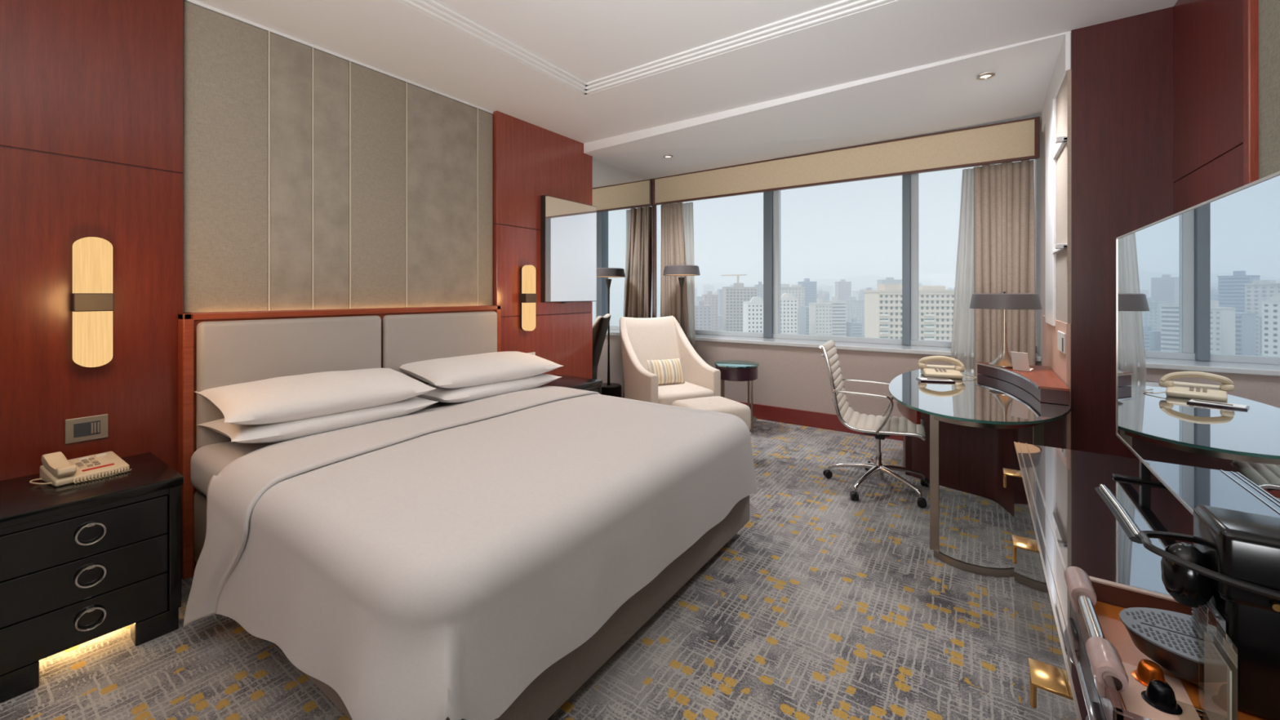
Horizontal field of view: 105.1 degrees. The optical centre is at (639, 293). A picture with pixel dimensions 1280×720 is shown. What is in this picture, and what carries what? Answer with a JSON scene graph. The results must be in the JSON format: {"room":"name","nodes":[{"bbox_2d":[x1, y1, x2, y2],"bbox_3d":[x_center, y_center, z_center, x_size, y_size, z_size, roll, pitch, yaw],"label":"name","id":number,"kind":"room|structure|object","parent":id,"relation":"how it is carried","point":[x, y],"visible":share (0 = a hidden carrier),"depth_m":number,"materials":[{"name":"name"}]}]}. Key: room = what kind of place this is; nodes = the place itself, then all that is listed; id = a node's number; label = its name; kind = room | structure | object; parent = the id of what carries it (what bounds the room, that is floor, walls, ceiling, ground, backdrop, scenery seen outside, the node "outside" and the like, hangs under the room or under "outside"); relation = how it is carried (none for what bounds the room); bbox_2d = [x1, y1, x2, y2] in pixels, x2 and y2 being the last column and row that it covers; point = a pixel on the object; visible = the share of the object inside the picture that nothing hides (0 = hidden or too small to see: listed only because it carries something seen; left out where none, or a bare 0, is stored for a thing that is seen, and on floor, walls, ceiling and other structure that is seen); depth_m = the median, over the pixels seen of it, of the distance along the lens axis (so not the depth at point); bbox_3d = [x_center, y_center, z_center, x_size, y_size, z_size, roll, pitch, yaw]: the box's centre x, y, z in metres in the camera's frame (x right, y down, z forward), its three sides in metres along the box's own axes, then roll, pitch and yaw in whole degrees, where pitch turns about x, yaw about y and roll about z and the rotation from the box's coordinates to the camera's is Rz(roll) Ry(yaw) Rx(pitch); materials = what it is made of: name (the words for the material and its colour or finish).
{"room":"hotel room","nodes":[
{"label":"hotel room","id":0,"kind":"room"},
{"bbox_2d":[0,0,592,480],"bbox_3d":[-2.084,-0.104,2.540,0.220,2.808,5.400,0,0,35],"label":"wall","id":1,"kind":"structure","parent":0,"point":[226,162],"depth_m":2.38,"materials":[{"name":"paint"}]},
{"bbox_2d":[65,413,108,444],"bbox_3d":[-2.294,0.560,2.034,0.012,0.100,0.120,0,0,35],"label":"light switch","id":2,"kind":"object","parent":1,"relation":"attached to","point":[93,427],"visible":1,"depth_m":2.03,"materials":[{"name":"beige plastic"}]},
{"bbox_2d":[70,236,114,367],"bbox_3d":[-2.259,0.034,2.022,0.084,0.532,0.112,0,0,35],"label":"wall sconce","id":3,"kind":"object","parent":1,"relation":"attached to","point":[92,296],"visible":1,"depth_m":2.00,"materials":[{"name":"glass"}]},
{"bbox_2d":[519,265,536,330],"bbox_3d":[-0.908,0.034,3.970,0.084,0.532,0.112,0,0,35],"label":"wall sconce","id":4,"kind":"object","parent":1,"relation":"attached to","point":[527,295],"visible":1,"depth_m":3.94,"materials":[{"name":"glass"}]},
{"bbox_2d":[540,195,596,303],"bbox_3d":[-0.625,-0.372,4.403,0.055,0.916,0.675,0,0,35],"label":"mirror","id":5,"kind":"object","parent":1,"relation":"attached to","point":[568,228],"visible":1,"depth_m":4.33,"materials":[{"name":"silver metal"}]},
{"bbox_2d":[0,418,1022,719],"bbox_3d":[0.101,1.360,2.181,4.320,0.120,7.300,0,0,35],"label":"floor","id":6,"kind":"structure","parent":0,"point":[825,604],"depth_m":1.83,"materials":[{"name":"carpet"}]},
{"bbox_2d":[0,452,183,703],"bbox_3d":[-2.113,1.003,1.845,0.513,0.594,0.487,0,0,35],"label":"nightstand","id":7,"kind":"object","parent":6,"relation":"on","point":[82,562],"visible":1,"depth_m":1.71,"materials":[{"name":"black paint"}]},
{"bbox_2d":[29,451,131,486],"bbox_3d":[-2.155,0.658,1.889,0.214,0.094,0.232,0,0,27],"label":"telephone","id":8,"kind":"object","parent":7,"relation":"on","point":[55,470],"visible":1,"depth_m":1.87,"materials":[{"name":"beige plastic"}]},
{"bbox_2d":[177,305,749,719],"bbox_3d":[-0.782,0.694,2.474,2.064,1.212,1.885,0,0,35],"label":"bed","id":9,"kind":"object","parent":6,"relation":"on","point":[215,349],"visible":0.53,"depth_m":2.31,"materials":[{"name":"grey fabric"}]},
{"bbox_2d":[195,396,438,443],"bbox_3d":[-1.563,0.613,2.459,0.500,0.140,0.900,0,0,36],"label":"pillow","id":10,"kind":"object","parent":9,"relation":"on","point":[284,431],"visible":0.5,"depth_m":2.22,"materials":[{"name":"white fabric"}]},
{"bbox_2d":[194,368,435,424],"bbox_3d":[-1.579,0.498,2.457,0.516,0.187,0.900,0,0,38],"label":"pillow","id":11,"kind":"object","parent":10,"relation":"on","point":[281,399],"visible":0.96,"depth_m":2.29,"materials":[{"name":"white fabric"}]},
{"bbox_2d":[182,386,757,719],"bbox_3d":[-0.556,0.928,2.299,1.674,0.602,2.098,0,0,35],"label":"duvet","id":12,"kind":"object","parent":9,"relation":"on","point":[433,563],"visible":1,"depth_m":1.54,"materials":[{"name":"white fabric"}]},
{"bbox_2d":[415,373,561,403],"bbox_3d":[-1.022,0.610,3.239,0.500,0.135,0.930,0,0,35],"label":"pillow","id":13,"kind":"object","parent":9,"relation":"on","point":[459,395],"visible":0.5,"depth_m":2.98,"materials":[{"name":"white fabric"}]},
{"bbox_2d":[399,351,563,388],"bbox_3d":[-1.038,0.500,3.256,0.516,0.177,0.960,0,0,38],"label":"pillow","id":14,"kind":"object","parent":13,"relation":"on","point":[481,369],"visible":0.96,"depth_m":3.06,"materials":[{"name":"white fabric"}]},
{"bbox_2d":[536,374,602,394],"bbox_3d":[-0.649,1.003,3.957,0.513,0.594,0.487,0,0,35],"label":"nightstand","id":15,"kind":"object","parent":6,"relation":"on","point":[567,381],"visible":0.07,"depth_m":3.94,"materials":[{"name":"black paint"}]},
{"bbox_2d":[619,315,720,405],"bbox_3d":[0.253,0.766,4.727,0.750,1.068,0.856,0,0,-25],"label":"armchair","id":16,"kind":"object","parent":6,"relation":"on","point":[642,340],"visible":0.67,"depth_m":4.81,"materials":[{"name":"beige fabric"}]},
{"bbox_2d":[646,358,684,385],"bbox_3d":[0.250,0.755,4.749,0.380,0.235,0.134,0,0,-25],"label":"cushion","id":17,"kind":"object","parent":16,"relation":"on","point":[667,371],"visible":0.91,"depth_m":4.71,"materials":[{"name":"fabric"}]},
{"bbox_2d":[657,381,714,405],"bbox_3d":[0.304,0.953,4.620,0.576,0.155,0.620,0,0,-25],"label":"seat cushion","id":18,"kind":"object","parent":16,"relation":"on","point":[668,393],"depth_m":4.43,"materials":[{"name":"beige fabric"}]},
{"bbox_2d":[662,265,700,328],"bbox_3d":[0.445,0.501,5.240,0.396,1.598,0.396,0,0,35],"label":"floor lamp","id":19,"kind":"object","parent":6,"relation":"on","point":[669,270],"visible":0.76,"depth_m":5.11,"materials":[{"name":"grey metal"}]},
{"bbox_2d":[670,274,695,275],"bbox_3d":[0.445,-0.204,5.240,0.376,0.003,0.376,0,0,35],"label":"diffuser","id":20,"kind":"object","parent":19,"relation":"attached to","point":[670,274],"depth_m":5.22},
{"bbox_2d":[671,395,751,438],"bbox_3d":[0.569,1.085,3.962,0.500,0.430,0.460,0,0,-25],"label":"ottoman","id":21,"kind":"object","parent":6,"relation":"on","point":[715,403],"visible":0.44,"depth_m":3.85,"materials":[{"name":"beige fabric"}]},
{"bbox_2d":[714,360,759,432],"bbox_3d":[0.932,0.985,4.732,0.420,0.630,0.420,0,0,35],"label":"side table","id":22,"kind":"object","parent":6,"relation":"on","point":[731,370],"visible":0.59,"depth_m":4.58,"materials":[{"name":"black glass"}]},
{"bbox_2d":[819,340,929,507],"bbox_3d":[1.580,0.821,3.315,0.663,0.958,0.676,0,0,29],"label":"office chair","id":23,"kind":"object","parent":6,"relation":"on","point":[881,426],"visible":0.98,"depth_m":3.26,"materials":[{"name":"beige leather"}]},
{"bbox_2d":[888,361,1071,577],"bbox_3d":[2.021,0.892,3.003,0.852,0.815,1.862,0,0,35],"label":"desk","id":24,"kind":"object","parent":6,"relation":"on","point":[972,426],"visible":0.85,"depth_m":2.86,"materials":[{"name":"clear glass"}]},
{"bbox_2d":[915,377,955,382],"bbox_3d":[1.933,0.565,3.210,0.200,0.010,0.110,0,0,15],"label":"notepad","id":25,"kind":"object","parent":24,"relation":"on","point":[920,379],"visible":0.85,"depth_m":3.18,"materials":[{"name":"paper"}]},
{"bbox_2d":[927,377,950,379],"bbox_3d":[1.947,0.555,3.195,0.140,0.009,0.009,0,0,7],"label":"pen","id":26,"kind":"object","parent":25,"relation":"on","point":[927,378],"visible":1,"depth_m":3.19,"materials":[{"name":"metal"}]},
{"bbox_2d":[917,355,976,378],"bbox_3d":[2.107,0.499,3.368,0.338,0.143,0.180,0,0,20],"label":"telephone","id":27,"kind":"object","parent":24,"relation":"on","point":[945,371],"visible":1,"depth_m":3.35,"materials":[{"name":"beige plastic"}]},
{"bbox_2d":[968,291,1042,368],"bbox_3d":[2.435,0.235,3.276,0.390,0.500,0.390,0,0,35],"label":"table lamp","id":28,"kind":"object","parent":24,"relation":"on","point":[1004,301],"visible":0.94,"depth_m":3.18,"materials":[{"name":"metal"}]},
{"bbox_2d":[1010,351,1033,371],"bbox_3d":[2.406,0.425,3.087,0.080,0.117,0.090,0,0,-29],"label":"note card","id":29,"kind":"object","parent":24,"relation":"on","point":[1020,360],"visible":1,"depth_m":3.07,"materials":[{"name":"white paper"}]},
{"bbox_2d":[977,364,1069,404],"bbox_3d":[2.299,0.532,3.000,0.391,0.070,0.950,0,0,35],"label":"shelf","id":30,"kind":"object","parent":24,"relation":"attached to","point":[1041,384],"depth_m":2.86,"materials":[{"name":"brown wood"}]},
{"bbox_2d":[1003,441,1193,719],"bbox_3d":[0.649,0.924,0.213,0.703,0.751,3.490,0,0,35],"label":"base cabinet","id":31,"kind":"object","parent":6,"relation":"on","point":[1061,522],"visible":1,"depth_m":1.14,"materials":[{"name":"black paint"}]},
{"bbox_2d":[1063,566,1268,719],"bbox_3d":[0.847,0.515,0.623,0.438,0.070,0.358,0,0,35],"label":"serving tray","id":32,"kind":"object","parent":31,"relation":"on","point":[1097,603],"visible":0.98,"depth_m":0.76,"materials":[{"name":"brown leather"}]},
{"bbox_2d":[1120,662,1200,719],"bbox_3d":[0.677,0.536,0.641,0.073,0.002,0.145,0,0,35],"label":"card","id":33,"kind":"object","parent":32,"relation":"in","point":[1133,701],"visible":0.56,"depth_m":0.64,"materials":[{"name":"white paper"}]},
{"bbox_2d":[1131,658,1169,686],"bbox_3d":[0.705,0.522,0.677,0.037,0.026,0.037,0,0,35],"label":"capsule","id":34,"kind":"object","parent":33,"relation":"on","point":[1147,670],"visible":0.88,"depth_m":0.67,"materials":[{"name":"orange metal"}]},
{"bbox_2d":[1141,679,1182,715],"bbox_3d":[0.681,0.522,0.641,0.037,0.026,0.037,0,0,35],"label":"capsule","id":35,"kind":"object","parent":33,"relation":"on","point":[1159,695],"visible":1,"depth_m":0.63},
{"bbox_2d":[1094,484,1279,719],"bbox_3d":[0.897,0.421,0.680,0.360,0.232,0.271,0,0,35],"label":"coffee machine","id":36,"kind":"object","parent":32,"relation":"on","point":[1231,568],"visible":0.91,"depth_m":0.64,"materials":[{"name":"black plastic"}]},
{"bbox_2d":[1119,607,1204,688],"bbox_3d":[0.747,0.505,0.699,0.092,0.055,0.131,0,0,35],"label":"drip tray","id":37,"kind":"object","parent":36,"relation":"on","point":[1170,638],"depth_m":0.68,"materials":[{"name":"black plastic"}]},
{"bbox_2d":[1177,605,1237,719],"bbox_3d":[0.699,0.469,0.594,0.060,0.135,0.090,0,0,35],"label":"sign holder","id":38,"kind":"object","parent":32,"relation":"on","point":[1220,653],"visible":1,"depth_m":0.59,"materials":[{"name":"clear plastic"}]},
{"bbox_2d":[1112,170,1279,517],"bbox_3d":[1.298,0.181,1.145,0.170,0.738,1.181,0,0,35],"label":"television","id":39,"kind":"object","parent":31,"relation":"on","point":[1197,286],"visible":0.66,"depth_m":1.00,"materials":[{"name":"black glass"}]},
{"bbox_2d":[591,159,661,398],"bbox_3d":[-0.046,-0.030,5.539,0.154,2.660,1.848,0,0,35],"label":"wall","id":40,"kind":"structure","parent":0,"point":[622,198],"depth_m":5.15,"materials":[{"name":"mirror"}]},
{"bbox_2d":[653,205,656,317],"bbox_3d":[0.178,0.138,5.702,0.024,2.325,0.025,0,0,35],"label":"trim","id":41,"kind":"structure","parent":40,"relation":"attached to","point":[655,206],"depth_m":5.69,"materials":[{"name":"brown wood"}]},
{"bbox_2d":[195,0,1177,143],"bbox_3d":[-0.439,-1.508,1.403,4.320,0.200,5.405,0,0,35],"label":"ceiling","id":42,"kind":"structure","parent":0,"point":[589,40],"depth_m":2.75,"materials":[{"name":"paint"}]},
{"bbox_2d":[398,0,894,94],"bbox_3d":[-0.457,-1.425,1.315,2.350,0.031,3.640,0,0,35],"label":"trim","id":43,"kind":"structure","parent":42,"relation":"attached to","point":[409,2],"depth_m":2.75,"materials":[{"name":"paint"}]},
{"bbox_2d":[583,31,1071,178],"bbox_3d":[1.260,-1.458,4.283,3.630,0.285,1.525,0,0,35],"label":"ceiling","id":44,"kind":"structure","parent":0,"point":[947,95],"depth_m":3.74,"materials":[{"name":"paint"}]},
{"bbox_2d":[662,155,673,158],"bbox_3d":[0.272,-1.321,4.727,0.100,0.007,0.100,0,0,35],"label":"recessed light","id":45,"kind":"object","parent":44,"relation":"in","point":[664,156],"visible":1,"depth_m":4.71,"materials":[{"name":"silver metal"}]},
{"bbox_2d":[652,116,1039,205],"bbox_3d":[1.586,-1.179,4.695,3.482,0.309,0.048,0,0,35],"label":"valance","id":46,"kind":"object","parent":44,"relation":"attached to","point":[1015,140],"visible":1,"depth_m":4.37,"materials":[{"name":"fabric"}]},
{"bbox_2d":[660,202,689,342],"bbox_3d":[0.412,0.120,5.581,0.425,2.300,0.082,0,0,35],"label":"curtain","id":47,"kind":"object","parent":46,"relation":"hanging from","point":[673,240],"visible":0.56,"depth_m":5.59,"materials":[{"name":"beige fabric"}]},
{"bbox_2d":[682,201,696,351],"bbox_3d":[0.556,0.120,5.529,0.214,2.300,0.042,0,0,35],"label":"sheer curtain","id":48,"kind":"object","parent":46,"relation":"hanging from","point":[687,207],"visible":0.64,"depth_m":5.52,"materials":[{"name":"fabric"}]},
{"bbox_2d":[950,168,974,368],"bbox_3d":[2.666,0.120,4.066,0.228,2.300,0.039,0,0,35],"label":"sheer curtain","id":49,"kind":"object","parent":46,"relation":"hanging from","point":[962,332],"visible":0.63,"depth_m":4.05,"materials":[{"name":"fabric"}]},
{"bbox_2d":[973,159,1035,368],"bbox_3d":[2.873,0.120,3.872,0.393,2.300,0.082,0,0,35],"label":"curtain","id":50,"kind":"object","parent":46,"relation":"hanging from","point":[1004,236],"visible":0.64,"depth_m":3.86,"materials":[{"name":"beige fabric"}]},
{"bbox_2d":[976,72,995,79],"bbox_3d":[2.178,-1.369,3.090,0.100,0.007,0.100,0,0,35],"label":"recessed light","id":51,"kind":"object","parent":44,"relation":"in","point":[988,75],"visible":1,"depth_m":3.08,"materials":[{"name":"silver metal"}]},
{"bbox_2d":[695,340,1040,417],"bbox_3d":[1.820,0.963,5.066,3.760,0.875,0.600,0,0,35],"label":"wall","id":52,"kind":"structure","parent":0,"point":[792,377],"depth_m":4.82,"materials":[{"name":"beige paint"}]},
{"bbox_2d":[737,401,902,440],"bbox_3d":[1.664,1.225,4.796,3.510,0.150,0.020,0,0,35],"label":"baseboard","id":53,"kind":"structure","parent":52,"relation":"attached to","point":[788,415],"depth_m":4.83,"materials":[{"name":"brown wood"}]},
{"bbox_2d":[695,173,1036,351],"bbox_3d":[1.901,-0.386,5.138,3.510,1.748,0.150,0,0,35],"label":"window","id":54,"kind":"structure","parent":52,"relation":"attached to","point":[910,183],"depth_m":4.85,"materials":[{"name":"metal"}]},
{"bbox_2d":[695,333,1041,361],"bbox_3d":[1.809,0.506,5.006,3.510,0.037,0.550,0,0,35],"label":"sill","id":55,"kind":"structure","parent":52,"relation":"attached to","point":[914,349],"depth_m":4.75,"materials":[{"name":"stone"}]},
{"bbox_2d":[1034,32,1071,449],"bbox_3d":[3.009,-0.050,3.340,0.460,2.700,1.983,0,0,35],"label":"wall","id":56,"kind":"structure","parent":0,"point":[1052,170],"depth_m":3.01,"materials":[{"name":"white paint"}]},
{"bbox_2d":[1057,330,1066,353],"bbox_3d":[2.324,0.265,2.694,0.013,0.111,0.328,0,0,35],"label":"light switch","id":57,"kind":"object","parent":56,"relation":"attached to","point":[1061,336],"visible":1,"depth_m":2.69,"materials":[{"name":"white plastic"}]},
{"bbox_2d":[1071,6,1174,458],"bbox_3d":[2.590,-0.054,2.506,0.598,2.708,0.140,0,0,35],"label":"wall","id":58,"kind":"structure","parent":0,"point":[1122,182],"depth_m":2.54,"materials":[{"name":"brown wood"}]},
{"bbox_2d":[1173,0,1279,213],"bbox_3d":[1.200,-0.054,0.181,0.234,2.708,5.265,0,0,35],"label":"wall","id":59,"kind":"structure","parent":0,"point":[1227,52],"depth_m":1.91,"materials":[{"name":"paint"}]},
{"label":"outside","id":60,"kind":"structure","parent":0,"visible":0},
{"bbox_3d":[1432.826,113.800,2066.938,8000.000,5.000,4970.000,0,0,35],"label":"ground","id":61,"kind":"structure","parent":60,"visible":0},
{"bbox_2d":[694,288,697,305],"bbox_3d":[146.717,45.481,1398.799,30.906,131.638,20.350,0,0,0],"label":"apartment tower","id":62,"kind":"structure","parent":61,"relation":"on","point":[695,289],"depth_m":1388.59,"materials":[{"name":"grey concrete"}]},
{"bbox_2d":[695,296,702,305],"bbox_3d":[122.474,56.189,923.233,32.563,110.222,20.300,0,0,0],"label":"apartment tower","id":63,"kind":"structure","parent":61,"relation":"on","point":[698,298],"depth_m":913.33,"materials":[{"name":"grey concrete"}]},
{"bbox_2d":[694,301,711,329],"bbox_3d":[59.544,59.195,473.334,16.019,104.210,20.300,0,0,0],"label":"apartment block","id":64,"kind":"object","parent":61,"relation":"on","point":[702,313],"visible":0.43,"depth_m":463.53,"materials":[{"name":"grey concrete"}]},
{"bbox_2d":[702,284,714,294],"bbox_3d":[240.773,39.350,1723.139,36.482,143.900,20.350,0,0,0],"label":"apartment tower","id":65,"kind":"structure","parent":61,"relation":"on","point":[706,288],"depth_m":1713.01,"materials":[{"name":"grey concrete"}]},
{"bbox_2d":[702,291,718,330],"bbox_3d":[76.142,54.178,532.831,15.678,114.244,16.300,0,0,0],"label":"apartment tower","id":66,"kind":"structure","parent":61,"relation":"on","point":[708,299],"depth_m":524.99,"materials":[{"name":"grey concrete"}]},
{"bbox_2d":[718,315,722,330],"bbox_3d":[105.183,69.255,709.078,24.814,84.089,20.300,0,0,0],"label":"apartment block","id":67,"kind":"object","parent":61,"relation":"on","point":[720,317],"visible":0.12,"depth_m":699.25,"materials":[{"name":"white concrete"}]},
{"bbox_2d":[717,286,725,330],"bbox_3d":[136.362,49.976,794.113,19.499,122.649,20.350,0,0,0],"label":"apartment tower","id":68,"kind":"structure","parent":61,"relation":"on","point":[720,291],"depth_m":784.65,"materials":[{"name":"grey concrete"}]},
{"bbox_2d":[722,283,757,331],"bbox_3d":[100.001,50.313,490.804,31.496,121.975,16.350,0,0,0],"label":"tower","id":69,"kind":"structure","parent":61,"relation":"on","point":[734,297],"depth_m":482.94,"materials":[{"name":"grey concrete"}]},
{"bbox_2d":[720,274,746,283],"bbox_3d":[103.815,45.128,542.825,30.000,132.344,1.600,0,0,35],"label":"tower crane","id":70,"kind":"object","parent":69,"relation":"on","point":[737,275],"visible":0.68,"depth_m":539.42,"materials":[{"name":"beige metal"}]},
{"bbox_2d":[742,296,763,332],"bbox_3d":[85.332,56.645,364.883,14.382,109.309,16.200,0,0,0],"label":"apartment tower","id":71,"kind":"structure","parent":61,"relation":"on","point":[753,311],"depth_m":356.97,"materials":[{"name":"grey concrete"}]},
{"bbox_2d":[754,281,763,299],"bbox_3d":[156.342,47.804,637.819,12.114,126.992,16.300,0,0,0],"label":"apartment tower","id":72,"kind":"structure","parent":61,"relation":"on","point":[760,287],"depth_m":630.03,"materials":[{"name":"grey concrete"}]},
{"bbox_2d":[780,293,797,333],"bbox_3d":[120.634,55.234,406.878,15.505,112.133,16.200,0,0,0],"label":"apartment tower","id":73,"kind":"structure","parent":61,"relation":"on","point":[788,304],"depth_m":399.00,"materials":[{"name":"grey concrete"}]},
{"bbox_2d":[780,284,804,333],"bbox_3d":[168.641,50.192,553.719,30.024,122.215,16.500,0,0,0],"label":"apartment tower","id":74,"kind":"structure","parent":61,"relation":"on","point":[797,291],"depth_m":545.91,"materials":[{"name":"grey concrete"}]},
{"bbox_2d":[797,308,798,333],"bbox_3d":[141.423,60.781,470.816,15.402,101.037,20.350,0,0,0],"label":"apartment block","id":75,"kind":"object","parent":61,"relation":"on","point":[797,308],"visible":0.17,"depth_m":460.71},
{"bbox_2d":[799,306,808,334],"bbox_3d":[177.130,60.171,501.831,21.569,102.259,20.350,0,0,0],"label":"apartment block","id":76,"kind":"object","parent":61,"relation":"on","point":[803,310],"visible":0.16,"depth_m":499.12,"materials":[{"name":"white concrete"}]},
{"bbox_2d":[797,278,817,306],"bbox_3d":[217.614,45.748,637.786,19.516,131.104,16.350,0,0,0],"label":"apartment tower","id":77,"kind":"structure","parent":61,"relation":"on","point":[811,287],"depth_m":630.33,"materials":[{"name":"grey concrete"}]},
{"bbox_2d":[808,298,832,335],"bbox_3d":[157.413,57.811,427.823,14.856,106.979,16.300,0,0,0],"label":"apartment tower","id":78,"kind":"structure","parent":61,"relation":"on","point":[820,312],"depth_m":420.00,"materials":[{"name":"grey concrete"}]},
{"bbox_2d":[816,291,829,302],"bbox_3d":[310.406,53.548,844.871,25.259,115.504,20.350,0,0,0],"label":"apartment tower","id":79,"kind":"structure","parent":61,"relation":"on","point":[820,295],"depth_m":834.65,"materials":[{"name":"grey concrete"}]},
{"bbox_2d":[816,288,829,293],"bbox_3d":[354.800,50.983,966.377,30.202,120.634,20.350,0,0,0],"label":"apartment tower","id":80,"kind":"structure","parent":61,"relation":"on","point":[818,290],"depth_m":956.93,"materials":[{"name":"grey concrete"}]},
{"bbox_2d":[694,275,954,296],"bbox_3d":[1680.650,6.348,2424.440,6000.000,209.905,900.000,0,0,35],"label":"hills","id":81,"kind":"structure","parent":61,"relation":"on","point":[858,282],"depth_m":2415.72,"materials":[{"name":"grey"}]},
{"bbox_2d":[821,284,833,300],"bbox_3d":[658.670,39.499,1743.976,49.544,143.602,20.350,0,0,0],"label":"apartment tower","id":82,"kind":"structure","parent":61,"relation":"on","point":[825,288],"depth_m":1733.62,"materials":[{"name":"grey concrete"}]},
{"bbox_2d":[823,296,846,336],"bbox_3d":[182.573,56.977,458.794,14.730,108.646,16.350,0,0,0],"label":"apartment tower","id":83,"kind":"structure","parent":61,"relation":"on","point":[838,307],"depth_m":451.25,"materials":[{"name":"grey concrete"}]},
{"bbox_2d":[835,279,851,300],"bbox_3d":[368.563,42.787,889.763,23.628,137.026,16.350,0,0,0],"label":"apartment tower","id":84,"kind":"structure","parent":61,"relation":"on","point":[842,288],"depth_m":882.21,"materials":[{"name":"grey concrete"}]},
{"bbox_2d":[841,296,864,337],"bbox_3d":[258.758,57.372,595.807,20.558,107.856,16.300,0,0,0],"label":"apartment tower","id":85,"kind":"structure","parent":61,"relation":"on","point":[855,308],"depth_m":587.97,"materials":[{"name":"white concrete"}]},
{"bbox_2d":[845,318,862,337],"bbox_3d":[229.064,68.795,526.886,10.828,85.010,20.350,0,0,0],"label":"apartment block","id":86,"kind":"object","parent":61,"relation":"on","point":[854,328],"visible":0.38,"depth_m":517.36,"materials":[{"name":"white concrete"}]},
{"bbox_2d":[853,293,860,299],"bbox_3d":[453.957,54.070,994.569,31.207,114.459,20.350,0,0,0],"label":"apartment tower","id":87,"kind":"structure","parent":61,"relation":"on","point":[858,295],"depth_m":988.15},
{"bbox_2d":[852,288,865,296],"bbox_3d":[537.551,50.234,1182.509,42.082,122.133,20.300,0,0,0],"label":"apartment tower","id":88,"kind":"structure","parent":61,"relation":"on","point":[853,291],"depth_m":1176.76,"materials":[{"name":"grey concrete"}]},
{"bbox_2d":[860,287,871,337],"bbox_3d":[327.582,51.341,700.797,18.694,119.919,16.300,0,0,0],"label":"apartment tower","id":89,"kind":"structure","parent":61,"relation":"on","point":[862,293],"depth_m":696.86,"materials":[{"name":"grey concrete"}]},
{"bbox_2d":[876,277,902,284],"bbox_3d":[411.594,42.211,805.784,36.020,138.177,16.300,0,0,0],"label":"apartment tower","id":90,"kind":"structure","parent":61,"relation":"on","point":[888,280],"depth_m":798.18,"materials":[{"name":"grey concrete"}]},
{"bbox_2d":[863,284,955,341],"bbox_3d":[143.240,53.071,259.378,41.800,116.458,17.200,0,0,0],"label":"apartment tower","id":91,"kind":"structure","parent":61,"relation":"on","point":[882,305],"depth_m":251.96,"materials":[{"name":"beige concrete"}]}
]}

